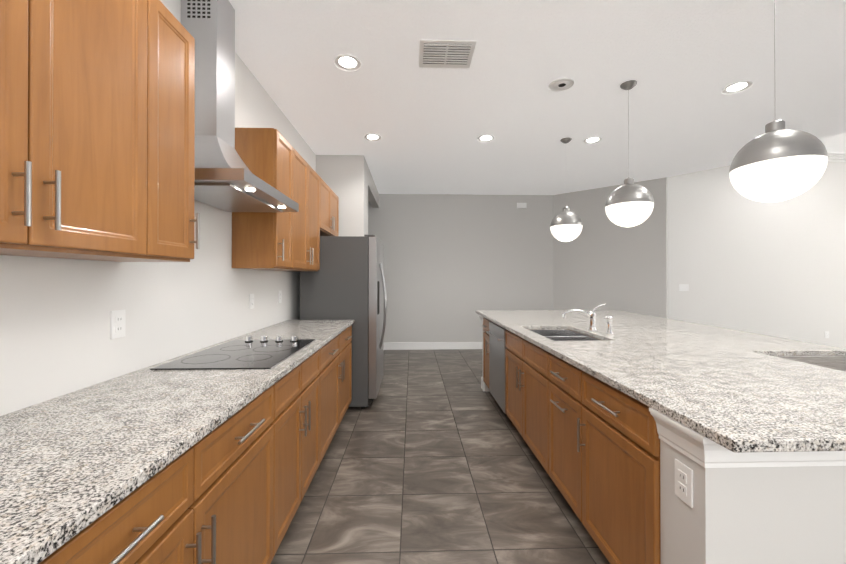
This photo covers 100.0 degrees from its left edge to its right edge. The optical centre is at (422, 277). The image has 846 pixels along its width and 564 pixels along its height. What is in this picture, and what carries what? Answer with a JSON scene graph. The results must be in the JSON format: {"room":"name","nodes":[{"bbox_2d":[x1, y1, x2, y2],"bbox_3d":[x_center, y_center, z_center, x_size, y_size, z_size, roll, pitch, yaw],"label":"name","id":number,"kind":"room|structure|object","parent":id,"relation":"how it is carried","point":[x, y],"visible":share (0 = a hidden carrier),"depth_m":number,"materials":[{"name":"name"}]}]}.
{"room":"kitchen","nodes":[
{"label":"kitchen","id":0,"kind":"room"},
{"bbox_2d":[0,0,315,415],"bbox_3d":[-1.306,-0.123,0.465,0.120,2.910,8.120,0,0,-2],"label":"wall","id":1,"kind":"structure","parent":0,"point":[56,341],"depth_m":1.58,"materials":[{"name":"white paint"}]},
{"bbox_2d":[0,0,155,261],"bbox_3d":[-1.104,-0.547,0.857,0.303,0.960,0.768,0,0,-2],"label":"upper cabinet","id":2,"kind":"object","parent":1,"relation":"attached to","point":[97,130],"depth_m":1.00,"materials":[{"name":"brown wood"}]},
{"bbox_2d":[110,310,125,338],"bbox_3d":[-1.272,0.195,1.482,0.009,0.114,0.070,0,0,-2],"label":"electrical outlet","id":3,"kind":"object","parent":1,"relation":"attached to","point":[117,323],"visible":1,"depth_m":1.48,"materials":[{"name":"white plastic"}]},
{"bbox_2d":[156,0,199,261],"bbox_3d":[-1.120,-0.545,1.376,0.303,0.960,0.272,0,0,-2],"label":"upper cabinet","id":4,"kind":"object","parent":1,"relation":"attached to","point":[175,46],"depth_m":1.39,"materials":[{"name":"brown wood"}]},
{"bbox_2d":[181,0,298,211],"bbox_3d":[-1.056,-0.999,1.991,0.468,1.145,0.773,0,0,-2],"label":"range hood","id":5,"kind":"object","parent":1,"relation":"attached to","point":[226,179],"visible":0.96,"depth_m":1.89,"materials":[{"name":"silver metal"}]},
{"bbox_2d":[249,294,253,308],"bbox_3d":[-1.310,0.184,2.718,0.009,0.114,0.070,0,0,-2],"label":"electrical outlet","id":6,"kind":"object","parent":1,"relation":"attached to","point":[251,301],"visible":1,"depth_m":2.70,"materials":[{"name":"white plastic"}]},
{"bbox_2d":[232,128,319,270],"bbox_3d":[-1.150,-0.540,2.992,0.341,0.960,1.139,0,0,-2],"label":"upper cabinet","id":7,"kind":"object","parent":1,"relation":"attached to","point":[281,241],"visible":0.94,"depth_m":2.46,"materials":[{"name":"brown wood"}]},
{"bbox_2d":[278,290,281,302],"bbox_3d":[-1.327,0.181,3.299,0.009,0.114,0.070,0,0,-2],"label":"electrical outlet","id":8,"kind":"object","parent":1,"relation":"attached to","point":[279,296],"visible":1,"depth_m":3.29,"materials":[{"name":"white plastic"}]},
{"bbox_2d":[320,177,338,235],"bbox_3d":[-1.182,-0.752,4.018,0.341,0.530,0.909,0,0,-2],"label":"upper cabinet","id":9,"kind":"object","parent":1,"relation":"attached to","point":[329,211],"visible":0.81,"depth_m":3.96,"materials":[{"name":"brown wood"}]},
{"bbox_2d":[316,155,367,235],"bbox_3d":[-1.925,-0.109,4.728,2.322,2.910,0.440,0,0,-2],"label":"wall","id":10,"kind":"structure","parent":0,"point":[344,178],"depth_m":4.54,"materials":[{"name":"grey paint"}]},
{"bbox_2d":[368,167,378,207],"bbox_3d":[-0.857,-1.431,5.805,0.122,0.260,1.640,0,0,-2],"label":"wall","id":11,"kind":"structure","parent":0,"point":[373,196],"depth_m":5.79,"materials":[{"name":"grey paint"}]},
{"bbox_2d":[368,194,552,342],"bbox_3d":[-0.340,-0.103,6.697,5.610,2.910,0.120,0,0,-2],"label":"wall","id":12,"kind":"structure","parent":0,"point":[453,263],"depth_m":6.67,"materials":[{"name":"grey paint"}]},
{"bbox_2d":[384,342,481,349],"bbox_3d":[-0.278,1.284,6.627,5.490,0.135,0.014,0,0,-2],"label":"baseboard","id":13,"kind":"structure","parent":12,"relation":"attached to","point":[426,345],"depth_m":6.62,"materials":[{"name":"white wood"}]},
{"bbox_2d":[517,203,526,207],"bbox_3d":[1.861,-1.353,6.693,0.180,0.100,0.030,0,0,-2],"label":"door chime","id":14,"kind":"object","parent":12,"relation":"attached to","point":[521,205],"visible":1,"depth_m":6.68,"materials":[{"name":"white plastic"}]},
{"bbox_2d":[229,0,845,194],"bbox_3d":[0.860,-2.020,1.638,7.700,0.890,10.320,0,0,-2],"label":"ceiling","id":15,"kind":"structure","parent":0,"point":[683,63],"depth_m":2.88,"materials":[{"name":"white paint"}]},
{"bbox_2d":[334,54,360,71],"bbox_3d":[-0.550,-1.566,2.594,0.196,0.010,0.196,0,0,-2],"label":"recessed light","id":16,"kind":"object","parent":15,"relation":"in","point":[347,62],"visible":0.94,"depth_m":2.59,"materials":[{"name":"white"}]},
{"bbox_2d":[364,133,380,140],"bbox_3d":[-0.562,-1.561,3.964,0.196,0.010,0.196,0,0,-2],"label":"recessed light","id":17,"kind":"object","parent":15,"relation":"in","point":[372,137],"visible":0.98,"depth_m":3.97,"materials":[{"name":"white"}]},
{"bbox_2d":[419,39,476,67],"bbox_3d":[0.163,-1.565,2.500,0.380,0.011,0.300,0,0,-2],"label":"ceiling vent","id":18,"kind":"object","parent":15,"relation":"in","point":[446,53],"visible":1,"depth_m":2.48,"materials":[{"name":"white metal"}]},
{"bbox_2d":[477,135,494,141],"bbox_3d":[0.708,-1.561,3.993,0.196,0.010,0.196,0,0,-2],"label":"recessed light","id":19,"kind":"object","parent":15,"relation":"in","point":[485,138],"visible":0.98,"depth_m":4.00,"materials":[{"name":"white"}]},
{"bbox_2d":[548,77,573,91],"bbox_3d":[1.122,-1.562,2.885,0.196,0.014,0.196,0,0,-2],"label":"smoke detector","id":20,"kind":"object","parent":15,"relation":"in","point":[560,84],"visible":0.98,"depth_m":2.88,"materials":[{"name":"white plastic"}]},
{"bbox_2d":[550,138,582,241],"bbox_3d":[1.627,-0.985,4.035,0.344,1.160,0.344,0,0,-2],"label":"pendant light","id":21,"kind":"object","parent":15,"relation":"hanging from","point":[566,224],"visible":1,"depth_m":3.92,"materials":[{"name":"silver metal"}]},
{"bbox_2d":[583,137,601,143],"bbox_3d":[1.937,-1.561,4.050,0.196,0.010,0.196,0,0,-2],"label":"recessed light","id":22,"kind":"object","parent":15,"relation":"in","point":[592,140],"visible":0.96,"depth_m":4.06,"materials":[{"name":"white"}]},
{"bbox_2d":[605,80,653,226],"bbox_3d":[1.672,-0.989,2.885,0.344,1.160,0.344,0,0,-2],"label":"pendant light","id":23,"kind":"object","parent":15,"relation":"hanging from","point":[629,203],"visible":1,"depth_m":2.78,"materials":[{"name":"silver metal"}]},
{"bbox_2d":[721,81,752,93],"bbox_3d":[2.591,-1.565,2.929,0.196,0.010,0.196,0,0,-2],"label":"recessed light","id":24,"kind":"object","parent":15,"relation":"in","point":[737,87],"visible":0.98,"depth_m":2.93,"materials":[{"name":"white"}]},
{"bbox_2d":[729,0,827,201],"bbox_3d":[1.736,-0.973,1.751,0.344,1.200,0.344,0,0,-2],"label":"pendant light","id":25,"kind":"object","parent":15,"relation":"hanging from","point":[777,161],"visible":1,"depth_m":1.65,"materials":[{"name":"silver metal"}]},
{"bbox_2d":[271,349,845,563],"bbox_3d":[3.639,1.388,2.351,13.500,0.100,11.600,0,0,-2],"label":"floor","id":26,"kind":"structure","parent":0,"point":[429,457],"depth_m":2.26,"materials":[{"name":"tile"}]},
{"bbox_2d":[48,384,279,563],"bbox_3d":[-0.942,0.890,0.973,0.633,0.887,1.100,0,0,-2],"label":"base cabinet","id":27,"kind":"object","parent":26,"relation":"on","point":[214,454],"depth_m":1.05,"materials":[{"name":"brown wood"}]},
{"bbox_2d":[0,320,353,563],"bbox_3d":[-0.926,0.429,0.772,0.653,0.032,5.516,0,0,-2],"label":"countertop","id":28,"kind":"structure","parent":27,"relation":"on","point":[68,461],"depth_m":0.91,"materials":[{"name":"grey stone"}]},
{"bbox_2d":[148,332,315,367],"bbox_3d":[-0.963,0.395,1.969,0.536,0.041,0.749,0,0,-2],"label":"cooktop","id":29,"kind":"object","parent":28,"relation":"in","point":[253,349],"depth_m":1.93,"materials":[{"name":"black glass"}]},
{"bbox_2d":[280,348,323,543],"bbox_3d":[-0.971,0.893,1.905,0.633,0.887,0.764,0,0,-2],"label":"base cabinet","id":30,"kind":"object","parent":26,"relation":"on","point":[301,391],"depth_m":1.88,"materials":[{"name":"brown wood"}]},
{"bbox_2d":[324,328,351,454],"bbox_3d":[-1.001,0.896,2.899,0.633,0.887,1.225,0,0,-2],"label":"base cabinet","id":31,"kind":"object","parent":26,"relation":"on","point":[338,354],"depth_m":2.83,"materials":[{"name":"brown wood"}]},
{"bbox_2d":[300,235,386,408],"bbox_3d":[-0.833,0.456,4.025,0.842,1.775,0.900,0,0,-2],"label":"refrigerator","id":32,"kind":"object","parent":26,"relation":"on","point":[346,281],"visible":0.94,"depth_m":3.58,"materials":[{"name":"grey metal"}]},
{"bbox_2d":[476,312,845,563],"bbox_3d":[1.549,0.895,2.697,1.696,0.887,3.368,0,0,-2],"label":"kitchen island","id":33,"kind":"object","parent":26,"relation":"on","point":[649,439],"depth_m":1.23,"materials":[{"name":"brown wood"}]},
{"bbox_2d":[486,321,511,422],"bbox_3d":[0.737,0.898,3.502,0.121,0.848,0.628,0,0,-2],"label":"dishwasher","id":34,"kind":"object","parent":33,"relation":"in","point":[497,333],"depth_m":3.41,"materials":[{"name":"silver metal"}]},
{"bbox_2d":[480,310,845,455],"bbox_3d":[1.653,0.435,2.759,1.845,0.032,3.670,0,0,-2],"label":"island countertop","id":35,"kind":"structure","parent":33,"relation":"on","point":[734,386],"depth_m":1.51,"materials":[{"name":"grey stone"}]},
{"bbox_2d":[536,328,599,339],"bbox_3d":[1.062,0.545,2.711,0.416,0.213,0.726,0,0,-2],"label":"sink","id":36,"kind":"object","parent":35,"relation":"in","point":[556,333],"depth_m":3.02,"materials":[{"name":"silver metal"}]},
{"bbox_2d":[564,304,607,331],"bbox_3d":[1.256,0.313,2.762,0.331,0.212,0.064,0,0,-2],"label":"faucet","id":37,"kind":"object","parent":35,"relation":"on","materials":[{"name":"silver metal"}]},
{"bbox_2d":[604,316,615,335],"bbox_3d":[1.370,0.351,2.606,0.048,0.135,0.048,0,0,-2],"label":"soap dispenser","id":38,"kind":"object","parent":35,"relation":"on","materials":[{"name":"silver metal"}]},
{"bbox_2d":[553,177,667,317],"bbox_3d":[3.151,-0.375,6.214,1.867,3.450,0.210,0,0,44],"label":"wall","id":39,"kind":"structure","parent":0,"point":[601,258],"depth_m":6.07,"materials":[{"name":"grey paint"}]},
{"bbox_2d":[667,162,845,347],"bbox_3d":[6.876,-0.525,6.118,6.800,3.750,0.120,0,0,-2],"label":"wall","id":40,"kind":"structure","parent":0,"point":[737,260],"depth_m":6.02,"materials":[{"name":"white paint"}]},
{"bbox_2d":[679,284,688,290],"bbox_3d":[4.394,0.175,5.972,0.162,0.114,0.016,0,0,-2],"label":"light switch","id":41,"kind":"object","parent":40,"relation":"attached to","point":[683,287],"visible":1,"depth_m":5.97,"materials":[{"name":"white plastic"}]},
{"bbox_2d":[782,348,845,356],"bbox_3d":[6.828,1.282,6.042,6.700,0.135,0.015,0,0,-2],"label":"baseboard","id":42,"kind":"structure","parent":40,"relation":"attached to","point":[810,356],"depth_m":6.03,"materials":[{"name":"white wood"}]},
{"bbox_2d":[827,152,845,161],"bbox_3d":[6.829,-2.035,6.011,6.700,0.129,0.099,0,0,-2],"label":"crown molding","id":43,"kind":"structure","parent":40,"relation":"attached to","point":[836,157],"depth_m":6.02,"materials":[{"name":"white"}]},
{"bbox_2d":[821,132,845,152],"bbox_3d":[6.388,-2.162,2.447,8.000,0.100,11.600,0,0,-2],"label":"ceiling","id":44,"kind":"structure","parent":0,"point":[836,143],"depth_m":5.58,"materials":[{"name":"white paint"}]}
]}

